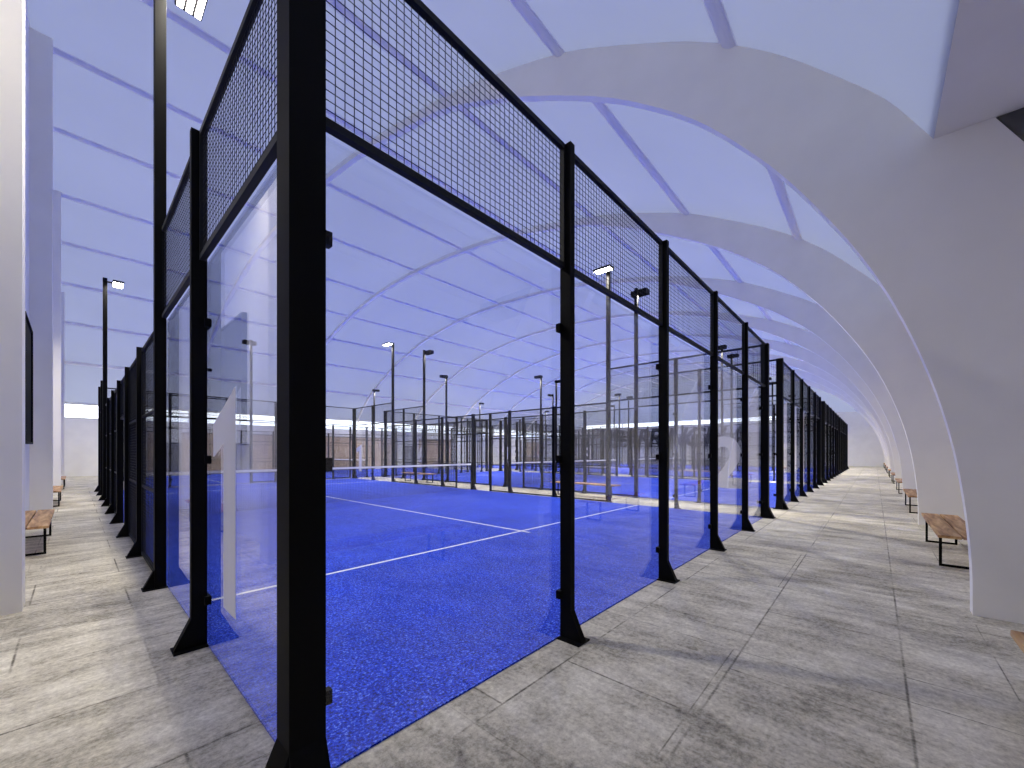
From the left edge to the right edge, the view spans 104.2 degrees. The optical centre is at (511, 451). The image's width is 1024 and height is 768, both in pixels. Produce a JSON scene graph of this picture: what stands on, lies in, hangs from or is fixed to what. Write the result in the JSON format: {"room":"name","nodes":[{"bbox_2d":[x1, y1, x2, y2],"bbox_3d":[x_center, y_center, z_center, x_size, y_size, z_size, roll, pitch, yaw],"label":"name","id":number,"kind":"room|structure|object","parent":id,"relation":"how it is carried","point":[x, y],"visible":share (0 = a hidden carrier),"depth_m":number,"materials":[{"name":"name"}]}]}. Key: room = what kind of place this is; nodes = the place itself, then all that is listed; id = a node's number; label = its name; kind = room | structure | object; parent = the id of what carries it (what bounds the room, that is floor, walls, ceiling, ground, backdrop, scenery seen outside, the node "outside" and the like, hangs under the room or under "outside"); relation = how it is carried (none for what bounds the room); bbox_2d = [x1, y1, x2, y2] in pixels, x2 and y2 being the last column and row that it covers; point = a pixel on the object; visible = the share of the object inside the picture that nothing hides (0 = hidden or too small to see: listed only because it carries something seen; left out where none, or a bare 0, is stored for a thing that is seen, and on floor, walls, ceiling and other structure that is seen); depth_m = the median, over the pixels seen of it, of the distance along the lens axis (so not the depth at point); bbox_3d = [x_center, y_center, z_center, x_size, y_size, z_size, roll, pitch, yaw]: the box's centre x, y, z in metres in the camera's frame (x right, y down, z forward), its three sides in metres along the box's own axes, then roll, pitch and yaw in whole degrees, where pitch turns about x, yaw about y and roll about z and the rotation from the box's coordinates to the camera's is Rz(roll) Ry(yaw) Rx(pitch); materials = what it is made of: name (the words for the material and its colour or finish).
{"room":"sports hall","nodes":[
{"label":"sports hall","id":0,"kind":"room"},
{"bbox_2d":[25,0,28,510],"bbox_3d":[-13.169,-3.950,10.937,38.600,10.920,0.250,0,0,42],"label":"wall","id":1,"kind":"structure","parent":0,"point":[26,11],"depth_m":8.07,"materials":[{"name":"white paint"}]},
{"bbox_2d":[25,311,32,443],"bbox_3d":[-9.175,-1.310,7.524,1.800,2.300,0.085,0,0,42],"label":"display board","id":2,"kind":"object","parent":1,"relation":"attached to","point":[28,329],"visible":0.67,"depth_m":7.66,"materials":[{"name":"black"}]},
{"bbox_2d":[65,402,558,476],"bbox_3d":[-8.633,-0.790,44.757,0.250,4.600,55.860,0,0,42],"label":"wall","id":3,"kind":"structure","parent":0,"point":[81,435],"depth_m":25.20,"materials":[{"name":"white paint"}]},
{"bbox_2d":[172,443,179,471],"bbox_3d":[-23.825,0.430,27.808,0.120,2.160,1.040,0,0,42],"label":"door","id":4,"kind":"structure","parent":3,"relation":"in","point":[175,446],"depth_m":28.01,"materials":[{"name":"grey paint"}]},
{"bbox_2d":[181,432,222,471],"bbox_3d":[-22.379,0.050,29.440,0.060,2.920,3.180,0,0,42],"label":"cladding","id":5,"kind":"object","parent":3,"relation":"attached to","point":[215,464],"visible":0.23,"depth_m":28.57,"materials":[{"name":"grey paint"}]},
{"bbox_2d":[236,444,249,469],"bbox_3d":[-20.895,0.430,31.024,0.120,2.160,1.040,0,0,42],"label":"door","id":6,"kind":"structure","parent":3,"relation":"in","point":[243,446],"depth_m":31.07,"materials":[{"name":"grey paint"}]},
{"bbox_2d":[253,434,274,469],"bbox_3d":[-18.988,0.050,33.162,0.060,2.920,4.550,0,0,42],"label":"cladding","id":7,"kind":"object","parent":3,"relation":"attached to","point":[256,460],"visible":0.14,"depth_m":31.93,"materials":[{"name":"grey paint"}]},
{"bbox_2d":[65,403,558,436],"bbox_3d":[-8.602,-2.530,44.709,0.100,0.920,55.890,0,0,42],"label":"window","id":8,"kind":"structure","parent":3,"relation":"in","point":[65,403],"depth_m":30.93,"materials":[{"name":"grey glass"}]},
{"bbox_2d":[326,436,362,466],"bbox_3d":[-15.856,0.050,36.599,0.060,2.920,4.450,0,0,42],"label":"cladding","id":9,"kind":"object","parent":3,"relation":"attached to","point":[346,447],"visible":0.3,"depth_m":36.93,"materials":[{"name":"grey paint"}]},
{"bbox_2d":[363,437,397,466],"bbox_3d":[-13.044,0.050,39.685,0.060,2.920,3.700,0,0,42],"label":"cladding","id":10,"kind":"object","parent":3,"relation":"attached to","point":[377,443],"visible":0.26,"depth_m":39.46,"materials":[{"name":"grey paint"}]},
{"bbox_2d":[406,446,410,464],"bbox_3d":[-10.927,0.430,41.964,0.120,2.160,1.040,0,0,42],"label":"door","id":11,"kind":"structure","parent":3,"relation":"in","point":[408,448],"depth_m":41.99,"materials":[{"name":"grey paint"}]},
{"bbox_2d":[419,439,449,464],"bbox_3d":[-8.532,0.050,44.638,0.060,2.920,4.500,0,0,42],"label":"cladding","id":12,"kind":"object","parent":3,"relation":"attached to","point":[419,439],"visible":0.06,"depth_m":44.28,"materials":[{"name":"grey paint"}]},
{"bbox_2d":[537,442,538,461],"bbox_3d":[3.153,0.050,57.463,0.060,2.920,3.200,0,0,42],"label":"cladding","id":13,"kind":"object","parent":3,"relation":"attached to","point":[537,442],"visible":0.1,"depth_m":58.05,"materials":[{"name":"grey paint"}]},
{"bbox_2d":[0,462,1023,767],"bbox_3d":[5.726,1.610,31.674,39.200,0.200,56.460,0,0,42],"label":"floor","id":14,"kind":"structure","parent":0,"point":[830,633],"depth_m":2.73,"materials":[{"name":"concrete"}]},
{"bbox_2d":[0,0,24,615],"bbox_3d":[-4.863,-3.120,3.757,0.350,9.261,0.325,0,0,42],"label":"wall pier","id":15,"kind":"object","parent":14,"relation":"on","point":[12,12],"visible":1,"depth_m":3.72,"materials":[{"name":"white paint"}]},
{"bbox_2d":[25,509,54,555],"bbox_3d":[-7.742,1.285,6.425,2.520,0.450,0.426,0,0,42],"label":"wooden bench","id":16,"kind":"object","parent":14,"relation":"on","point":[42,519],"visible":0.62,"depth_m":6.25,"materials":[{"name":"brown wood"}]},
{"bbox_2d":[29,27,52,519],"bbox_3d":[-10.444,-3.859,8.842,0.350,10.737,0.325,0,0,42],"label":"wall pier","id":17,"kind":"object","parent":14,"relation":"on","point":[40,45],"visible":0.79,"depth_m":8.73,"materials":[{"name":"white paint"}]},
{"bbox_2d":[53,190,60,494],"bbox_3d":[-16.283,-3.879,14.163,0.350,10.778,0.325,0,0,42],"label":"wall pier","id":18,"kind":"object","parent":14,"relation":"on","point":[56,194],"visible":0.57,"depth_m":14.09,"materials":[{"name":"white paint"}]},
{"bbox_2d":[53,486,62,506],"bbox_3d":[-13.397,1.285,11.577,2.520,0.450,0.426,0,0,42],"label":"wooden bench","id":19,"kind":"object","parent":14,"relation":"on","point":[56,489],"visible":0.41,"depth_m":11.06,"materials":[{"name":"brown wood"}]},
{"bbox_2d":[61,292,64,483],"bbox_3d":[-21.679,-3.077,19.079,0.350,9.174,0.325,0,0,42],"label":"wall pier","id":20,"kind":"object","parent":14,"relation":"on","point":[62,293],"visible":0.21,"depth_m":19.03,"materials":[{"name":"white paint"}]},
{"bbox_2d":[61,476,65,488],"bbox_3d":[-18.941,1.285,16.628,2.520,0.450,0.426,0,0,42],"label":"wooden bench","id":21,"kind":"object","parent":14,"relation":"on","point":[63,478],"visible":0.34,"depth_m":16.56,"materials":[{"name":"brown wood"}]},
{"bbox_2d":[98,277,123,500],"bbox_3d":[-12.710,-1.980,12.628,0.560,6.980,0.570,0,0,42],"label":"floodlight mast","id":22,"kind":"object","parent":14,"relation":"on","point":[115,283],"visible":0.94,"depth_m":12.49,"materials":[{"name":"black metal"}]},
{"bbox_2d":[141,0,207,591],"bbox_3d":[-3.839,-1.980,4.546,0.560,6.980,0.570,0,0,42],"label":"floodlight mast","id":23,"kind":"object","parent":14,"relation":"on","point":[156,580],"visible":0.96,"depth_m":4.42,"materials":[{"name":"black metal"}]},
{"bbox_2d":[242,339,256,482],"bbox_3d":[-12.855,-1.985,19.559,0.570,6.990,0.560,0,0,42],"label":"floodlight mast","id":24,"kind":"object","parent":14,"relation":"on","point":[251,343],"visible":0.93,"depth_m":19.44,"materials":[{"name":"black metal"}]},
{"bbox_2d":[146,468,478,486],"bbox_3d":[-12.454,1.503,27.311,10.000,0.014,20.000,0,0,42],"label":"artificial turf","id":25,"kind":"object","parent":14,"relation":"on","point":[245,476],"visible":0.18,"depth_m":24.35,"materials":[{"name":"blue carpet"}]},
{"bbox_2d":[146,393,488,481],"bbox_3d":[-12.454,-0.490,27.311,10.420,4.000,20.420,0,0,42],"label":"cage","id":26,"kind":"object","parent":25,"relation":"on","point":[267,461],"visible":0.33,"depth_m":25.53,"materials":[{"name":"black metal"}]},
{"bbox_2d":[328,459,365,476],"bbox_3d":[-12.454,0.974,27.311,9.968,1.048,0.058,0,0,42],"label":"net","id":27,"kind":"object","parent":25,"relation":"on","point":[336,462],"visible":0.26,"depth_m":25.67,"materials":[{"name":"black fabric"}]},
{"bbox_2d":[372,389,379,468],"bbox_3d":[-12.054,-1.985,35.063,0.570,6.990,0.560,0,0,42],"label":"floodlight mast","id":28,"kind":"object","parent":14,"relation":"on","point":[373,390],"visible":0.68,"depth_m":35.11,"materials":[{"name":"black metal"}]},
{"bbox_2d":[382,342,394,480],"bbox_3d":[-6.076,-1.980,19.910,0.560,6.980,0.570,0,0,42],"label":"floodlight mast","id":29,"kind":"object","parent":14,"relation":"on","point":[386,343],"visible":0.84,"depth_m":19.98,"materials":[{"name":"black metal"}]},
{"bbox_2d":[401,472,434,482],"bbox_3d":[-4.723,1.285,20.132,2.520,0.450,0.426,0,0,42],"label":"wooden bench","id":30,"kind":"object","parent":14,"relation":"on","point":[401,472],"visible":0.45,"depth_m":19.64,"materials":[{"name":"brown wood"}]},
{"bbox_2d":[423,350,433,479],"bbox_3d":[-4.628,-1.985,21.499,0.560,6.990,0.570,0,0,42],"label":"floodlight mast","id":31,"kind":"object","parent":14,"relation":"on","point":[428,352],"visible":0.7,"depth_m":21.35,"materials":[{"name":"black metal"}]},
{"bbox_2d":[439,375,447,472],"bbox_3d":[-4.773,-1.985,28.429,0.570,6.990,0.560,0,0,42],"label":"floodlight mast","id":32,"kind":"object","parent":14,"relation":"on","point":[440,376],"visible":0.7,"depth_m":28.29,"materials":[{"name":"black metal"}]},
{"bbox_2d":[146,478,762,767],"bbox_3d":[-4.957,1.503,12.228,20.000,0.014,10.000,0,0,42],"label":"artificial turf","id":33,"kind":"object","parent":14,"relation":"on","point":[431,596],"visible":0.76,"depth_m":4.54,"materials":[{"name":"blue carpet"}]},
{"bbox_2d":[146,463,471,516],"bbox_3d":[-4.957,0.974,12.228,0.058,1.048,9.968,0,0,42],"label":"net","id":34,"kind":"object","parent":33,"relation":"on","point":[466,466],"visible":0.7,"depth_m":12.62,"materials":[{"name":"black fabric"}]},
{"bbox_2d":[94,0,775,767],"bbox_3d":[-4.957,-0.490,12.228,20.420,4.000,10.420,0,0,42],"label":"cage","id":35,"kind":"object","parent":33,"relation":"on","point":[298,144],"visible":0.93,"depth_m":2.89,"materials":[{"name":"black metal"}]},
{"bbox_2d":[457,463,618,468],"bbox_3d":[4.181,1.503,45.569,10.000,0.014,20.000,0,0,42],"label":"artificial turf","id":36,"kind":"object","parent":14,"relation":"on","point":[495,466],"visible":0.05,"depth_m":41.15,"materials":[{"name":"blue carpet"}]},
{"bbox_2d":[451,424,624,468],"bbox_3d":[4.181,-0.490,45.569,10.420,4.000,20.420,0,0,42],"label":"cage","id":37,"kind":"object","parent":36,"relation":"on","point":[513,448],"visible":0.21,"depth_m":41.46,"materials":[{"name":"black metal"}]},
{"bbox_2d":[534,375,542,461],"bbox_3d":[2.006,-1.985,28.780,0.560,6.990,0.570,0,0,42],"label":"floodlight mast","id":38,"kind":"object","parent":14,"relation":"on","point":[538,376],"visible":0.69,"depth_m":28.84,"materials":[{"name":"black metal"}]},
{"bbox_2d":[548,394,553,405],"bbox_3d":[3.780,-1.985,37.817,0.570,6.990,0.560,0,0,42],"label":"floodlight mast","id":39,"kind":"object","parent":14,"relation":"on","point":[550,395],"visible":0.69,"depth_m":37.71,"materials":[{"name":"black metal"}]},
{"bbox_2d":[555,380,559,454],"bbox_3d":[3.454,-1.985,30.369,0.560,6.990,0.570,0,0,42],"label":"floodlight mast","id":40,"kind":"object","parent":14,"relation":"on","point":[556,381],"visible":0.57,"depth_m":30.21,"materials":[{"name":"black metal"}]},
{"bbox_2d":[550,481,620,497],"bbox_3d":[2.447,1.285,13.599,2.520,0.450,0.426,0,0,42],"label":"wooden bench","id":41,"kind":"object","parent":14,"relation":"on","point":[558,482],"visible":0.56,"depth_m":13.32,"materials":[{"name":"brown wood"}]},
{"bbox_2d":[390,471,812,507],"bbox_3d":[3.124,1.503,21.098,20.000,0.014,10.000,0,0,42],"label":"artificial turf","id":42,"kind":"object","parent":14,"relation":"on","point":[647,487],"visible":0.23,"depth_m":16.81,"materials":[{"name":"blue carpet"}]},
{"bbox_2d":[507,459,615,485],"bbox_3d":[3.124,0.974,21.098,0.058,1.048,9.968,0,0,42],"label":"net","id":43,"kind":"object","parent":42,"relation":"on","point":[577,461],"visible":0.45,"depth_m":19.76,"materials":[{"name":"black fabric"}]},
{"bbox_2d":[382,358,823,509],"bbox_3d":[3.124,-0.490,21.098,20.420,4.000,10.420,0,0,42],"label":"cage","id":44,"kind":"object","parent":42,"relation":"on","point":[805,428],"visible":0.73,"depth_m":14.62,"materials":[{"name":"black metal"}]},
{"bbox_2d":[593,264,612,502],"bbox_3d":[2.795,-1.980,11.828,0.560,6.980,0.570,0,0,42],"label":"floodlight mast","id":45,"kind":"object","parent":14,"relation":"on","point":[608,299],"visible":0.74,"depth_m":11.89,"materials":[{"name":"black metal"}]},
{"bbox_2d":[611,405,614,462],"bbox_3d":[11.862,-1.985,46.687,0.570,6.990,0.560,0,0,42],"label":"floodlight mast","id":46,"kind":"object","parent":14,"relation":"on","point":[611,405],"visible":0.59,"depth_m":46.54,"materials":[{"name":"black metal"}]},
{"bbox_2d":[207,42,1023,623],"bbox_3d":[-8.818,-3.955,15.712,38.600,10.930,0.150,0,0,42],"label":"arch","id":47,"kind":"object","parent":14,"relation":"on","point":[938,223],"visible":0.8,"depth_m":3.95,"materials":[{"name":"white paint"}]},
{"bbox_2d":[615,393,620,465],"bbox_3d":[10.088,-1.985,37.650,0.560,6.990,0.570,0,0,42],"label":"floodlight mast","id":48,"kind":"object","parent":14,"relation":"on","point":[619,394],"visible":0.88,"depth_m":37.69,"materials":[{"name":"black metal"}]},
{"bbox_2d":[628,396,632,465],"bbox_3d":[11.536,-1.985,39.239,0.560,6.990,0.570,0,0,42],"label":"floodlight mast","id":49,"kind":"object","parent":14,"relation":"on","point":[628,396],"visible":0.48,"depth_m":39.09,"materials":[{"name":"black metal"}]},
{"bbox_2d":[357,276,916,499],"bbox_3d":[-0.467,-3.955,24.878,38.600,10.930,0.150,0,0,42],"label":"arch","id":50,"kind":"object","parent":14,"relation":"on","point":[807,314],"visible":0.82,"depth_m":14.45,"materials":[{"name":"white paint"}]},
{"bbox_2d":[630,287,648,497],"bbox_3d":[4.243,-1.985,13.417,0.560,6.990,0.570,0,0,42],"label":"floodlight mast","id":51,"kind":"object","parent":14,"relation":"on","point":[637,289],"visible":0.87,"depth_m":13.28,"materials":[{"name":"black metal"}]},
{"bbox_2d":[326,213,964,525],"bbox_3d":[-4.643,-3.955,20.295,38.600,10.930,0.150,0,0,42],"label":"arch","id":52,"kind":"object","parent":14,"relation":"on","point":[857,303],"visible":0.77,"depth_m":8.92,"materials":[{"name":"white paint"}]},
{"bbox_2d":[415,311,902,486],"bbox_3d":[3.709,-3.955,29.461,38.600,10.930,0.150,0,0,42],"label":"arch","id":53,"kind":"object","parent":14,"relation":"on","point":[805,339],"visible":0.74,"depth_m":19.56,"materials":[{"name":"white paint"}]},
{"bbox_2d":[532,467,789,480],"bbox_3d":[11.206,1.503,29.969,20.000,0.014,10.000,0,0,42],"label":"artificial turf","id":54,"kind":"object","parent":14,"relation":"on","point":[736,474],"visible":0.21,"depth_m":27.75,"materials":[{"name":"blue carpet"}]},
{"bbox_2d":[633,457,684,473],"bbox_3d":[11.206,0.974,29.969,0.058,1.048,9.968,0,0,42],"label":"net","id":55,"kind":"object","parent":54,"relation":"on","point":[684,457],"visible":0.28,"depth_m":29.23,"materials":[{"name":"black fabric"}]},
{"bbox_2d":[515,401,840,482],"bbox_3d":[11.206,-0.490,29.969,20.420,4.000,10.420,0,0,42],"label":"cage","id":56,"kind":"object","parent":54,"relation":"on","point":[829,435],"visible":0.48,"depth_m":24.93,"materials":[{"name":"black metal"}]},
{"bbox_2d":[458,334,894,478],"bbox_3d":[7.885,-3.955,34.044,38.600,10.930,0.150,0,0,42],"label":"arch","id":57,"kind":"object","parent":14,"relation":"on","point":[803,354],"visible":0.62,"depth_m":24.61,"materials":[{"name":"white paint"}]},
{"bbox_2d":[496,350,890,474],"bbox_3d":[12.060,-3.955,38.627,38.600,10.930,0.150,0,0,42],"label":"arch","id":58,"kind":"object","parent":14,"relation":"on","point":[802,365],"visible":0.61,"depth_m":29.55,"materials":[{"name":"white paint"}]},
{"bbox_2d":[611,464,784,471],"bbox_3d":[19.288,1.503,38.839,20.000,0.014,10.000,0,0,42],"label":"artificial turf","id":59,"kind":"object","parent":14,"relation":"on","point":[688,466],"visible":0.02,"depth_m":38.50,"materials":[{"name":"blue carpet"}]},
{"bbox_2d":[592,417,848,472],"bbox_3d":[19.288,-0.490,38.839,20.420,4.000,10.420,0,0,42],"label":"cage","id":60,"kind":"object","parent":59,"relation":"on","point":[843,427],"visible":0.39,"depth_m":34.21,"materials":[{"name":"black metal"}]},
{"bbox_2d":[532,362,887,470],"bbox_3d":[16.236,-3.955,43.210,38.600,10.930,0.150,0,0,42],"label":"arch","id":61,"kind":"object","parent":14,"relation":"on","point":[800,373],"visible":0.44,"depth_m":34.17,"materials":[{"name":"white paint"}]},
{"bbox_2d":[557,371,885,463],"bbox_3d":[20.412,-3.955,47.793,38.600,10.930,0.150,0,0,42],"label":"arch","id":62,"kind":"object","parent":14,"relation":"on","point":[808,382],"visible":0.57,"depth_m":38.91,"materials":[{"name":"white paint"}]},
{"bbox_2d":[719,345,726,469],"bbox_3d":[10.877,-1.985,20.698,0.560,6.990,0.570,0,0,42],"label":"floodlight mast","id":63,"kind":"object","parent":14,"relation":"on","point":[720,347],"visible":0.35,"depth_m":20.74,"materials":[{"name":"black metal"}]},
{"bbox_2d":[727,354,738,477],"bbox_3d":[12.325,-1.985,22.287,0.560,6.990,0.570,0,0,42],"label":"floodlight mast","id":64,"kind":"object","parent":14,"relation":"on","point":[731,357],"visible":0.47,"depth_m":22.14,"materials":[{"name":"black metal"}]},
{"bbox_2d":[769,382,775,470],"bbox_3d":[20.407,-1.985,31.157,0.560,6.990,0.570,0,0,42],"label":"floodlight mast","id":65,"kind":"object","parent":14,"relation":"on","point":[772,383],"visible":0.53,"depth_m":31.02,"materials":[{"name":"black metal"}]},
{"bbox_2d":[890,472,894,483],"bbox_3d":[18.985,1.285,19.634,0.426,0.450,2.520,0,0,42],"label":"wooden bench","id":66,"kind":"object","parent":14,"relation":"on","point":[892,473],"visible":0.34,"depth_m":19.64,"materials":[{"name":"brown wood"}]},
{"bbox_2d":[895,478,902,493],"bbox_3d":[14.809,1.285,15.051,0.426,0.450,2.520,0,0,42],"label":"wooden bench","id":67,"kind":"object","parent":14,"relation":"on","point":[898,480],"visible":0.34,"depth_m":14.81,"materials":[{"name":"brown wood"}]},
{"bbox_2d":[903,489,917,512],"bbox_3d":[10.634,1.285,10.468,0.426,0.450,2.520,0,0,42],"label":"wooden bench","id":68,"kind":"object","parent":14,"relation":"on","point":[910,493],"visible":0.57,"depth_m":10.17,"materials":[{"name":"brown wood"}]},
{"bbox_2d":[921,513,968,568],"bbox_3d":[6.458,1.285,5.885,0.426,0.450,2.520,0,0,42],"label":"wooden bench","id":69,"kind":"object","parent":14,"relation":"on","point":[943,525],"visible":0.83,"depth_m":5.75,"materials":[{"name":"brown wood"}]},
{"bbox_2d":[1010,630,1023,652],"bbox_3d":[2.283,1.285,1.302,0.426,0.450,2.520,0,0,42],"label":"wooden bench","id":70,"kind":"object","parent":14,"relation":"on","point":[1018,637],"visible":1,"depth_m":2.29,"materials":[{"name":"brown wood"}]},
{"bbox_2d":[26,0,1023,431],"bbox_3d":[5.726,-6.210,31.674,38.600,6.360,55.860,0,0,42],"label":"ceiling","id":71,"kind":"structure","parent":0,"point":[898,51],"depth_m":11.87,"materials":[{"name":"fabric"}]},
{"bbox_2d":[65,361,582,419],"bbox_3d":[-6.771,-5.108,43.061,0.232,0.181,55.860,0,0,42],"label":"beam","id":72,"kind":"structure","parent":71,"relation":"attached to","point":[66,362],"depth_m":30.03,"materials":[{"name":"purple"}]},
{"bbox_2d":[65,321,604,408],"bbox_3d":[-4.553,-6.727,41.039,0.252,0.141,55.860,0,0,42],"label":"beam","id":73,"kind":"structure","parent":71,"relation":"attached to","point":[66,322],"depth_m":27.29,"materials":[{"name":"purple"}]},
{"bbox_2d":[61,281,620,399],"bbox_3d":[-2.334,-7.896,39.018,0.258,0.124,55.860,0,0,42],"label":"beam","id":74,"kind":"structure","parent":71,"relation":"attached to","point":[62,282],"depth_m":24.54,"materials":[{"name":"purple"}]},
{"bbox_2d":[61,241,641,391],"bbox_3d":[-0.115,-8.722,36.997,0.262,0.103,55.860,0,0,42],"label":"beam","id":75,"kind":"structure","parent":71,"relation":"attached to","point":[62,242],"depth_m":22.36,"materials":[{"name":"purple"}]},
{"bbox_2d":[61,193,658,383],"bbox_3d":[2.399,-9.227,34.706,0.262,0.090,55.860,0,0,42],"label":"beam","id":76,"kind":"structure","parent":71,"relation":"attached to","point":[62,194],"depth_m":20.35,"materials":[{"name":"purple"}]},
{"bbox_2d":[53,126,692,380],"bbox_3d":[5.356,-9.379,32.011,0.261,0.077,55.860,0,0,42],"label":"beam","id":77,"kind":"structure","parent":71,"relation":"attached to","point":[56,129],"depth_m":15.74,"materials":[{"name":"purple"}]},
{"bbox_2d":[53,46,724,378],"bbox_3d":[8.092,-9.209,29.519,0.262,0.086,55.860,0,0,42],"label":"beam","id":78,"kind":"structure","parent":71,"relation":"attached to","point":[56,51],"depth_m":13.70,"materials":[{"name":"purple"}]},
{"bbox_2d":[140,0,750,375],"bbox_3d":[10.680,-8.741,27.161,0.262,0.100,55.860,0,0,42],"label":"roof beam","id":79,"kind":"structure","parent":71,"relation":"attached to","point":[170,14],"depth_m":10.75,"materials":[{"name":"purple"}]},
{"bbox_2d":[326,0,786,379],"bbox_3d":[13.120,-7.987,24.937,0.260,0.115,55.860,0,0,42],"label":"beam","id":80,"kind":"structure","parent":71,"relation":"attached to","point":[340,7],"depth_m":9.28,"materials":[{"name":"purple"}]},
{"bbox_2d":[509,0,801,360],"bbox_3d":[15.413,-6.843,22.848,0.251,0.143,55.860,0,0,42],"label":"roof beam","id":81,"kind":"structure","parent":71,"relation":"attached to","point":[521,6],"depth_m":8.40,"materials":[{"name":"metal"}]},
{"bbox_2d":[703,0,821,307],"bbox_3d":[17.352,-5.196,21.082,0.223,0.194,55.860,0,0,42],"label":"beam","id":82,"kind":"structure","parent":71,"relation":"attached to","point":[715,9],"depth_m":5.00,"materials":[{"name":"metal"}]},
{"bbox_2d":[996,107,1023,140],"bbox_3d":[5.060,-2.908,3.317,1.388,0.235,0.500,0,0,42],"label":"ventilation duct","id":83,"kind":"object","parent":71,"relation":"attached to","point":[1014,120],"visible":0.4,"depth_m":3.53,"materials":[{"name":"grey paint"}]},
{"bbox_2d":[582,379,857,425],"bbox_3d":[24.145,-6.825,52.677,34.973,5.170,0.001,0,0,42],"label":"wall","id":84,"kind":"structure","parent":0,"point":[689,411],"depth_m":52.10,"materials":[{"name":"fabric"}]},
{"bbox_2d":[576,412,884,466],"bbox_3d":[24.621,-1.365,52.413,38.600,5.750,0.250,0,0,42],"label":"wall","id":85,"kind":"structure","parent":0,"point":[865,449],"depth_m":42.14,"materials":[{"name":"white paint"}]},
{"bbox_2d":[613,425,741,447],"bbox_3d":[21.767,-1.965,54.803,18.660,2.650,0.020,0,0,42],"label":"wall lettering","id":86,"kind":"structure","parent":85,"relation":"attached to","point":[739,429],"depth_m":52.86,"materials":[{"name":"grey paint"}]},
{"bbox_2d":[587,416,771,427],"bbox_3d":[21.479,-3.890,55.201,26.660,0.700,0.100,0,0,42],"label":"window","id":87,"kind":"structure","parent":85,"relation":"in","point":[769,416],"depth_m":53.14,"materials":[{"name":"grey"}]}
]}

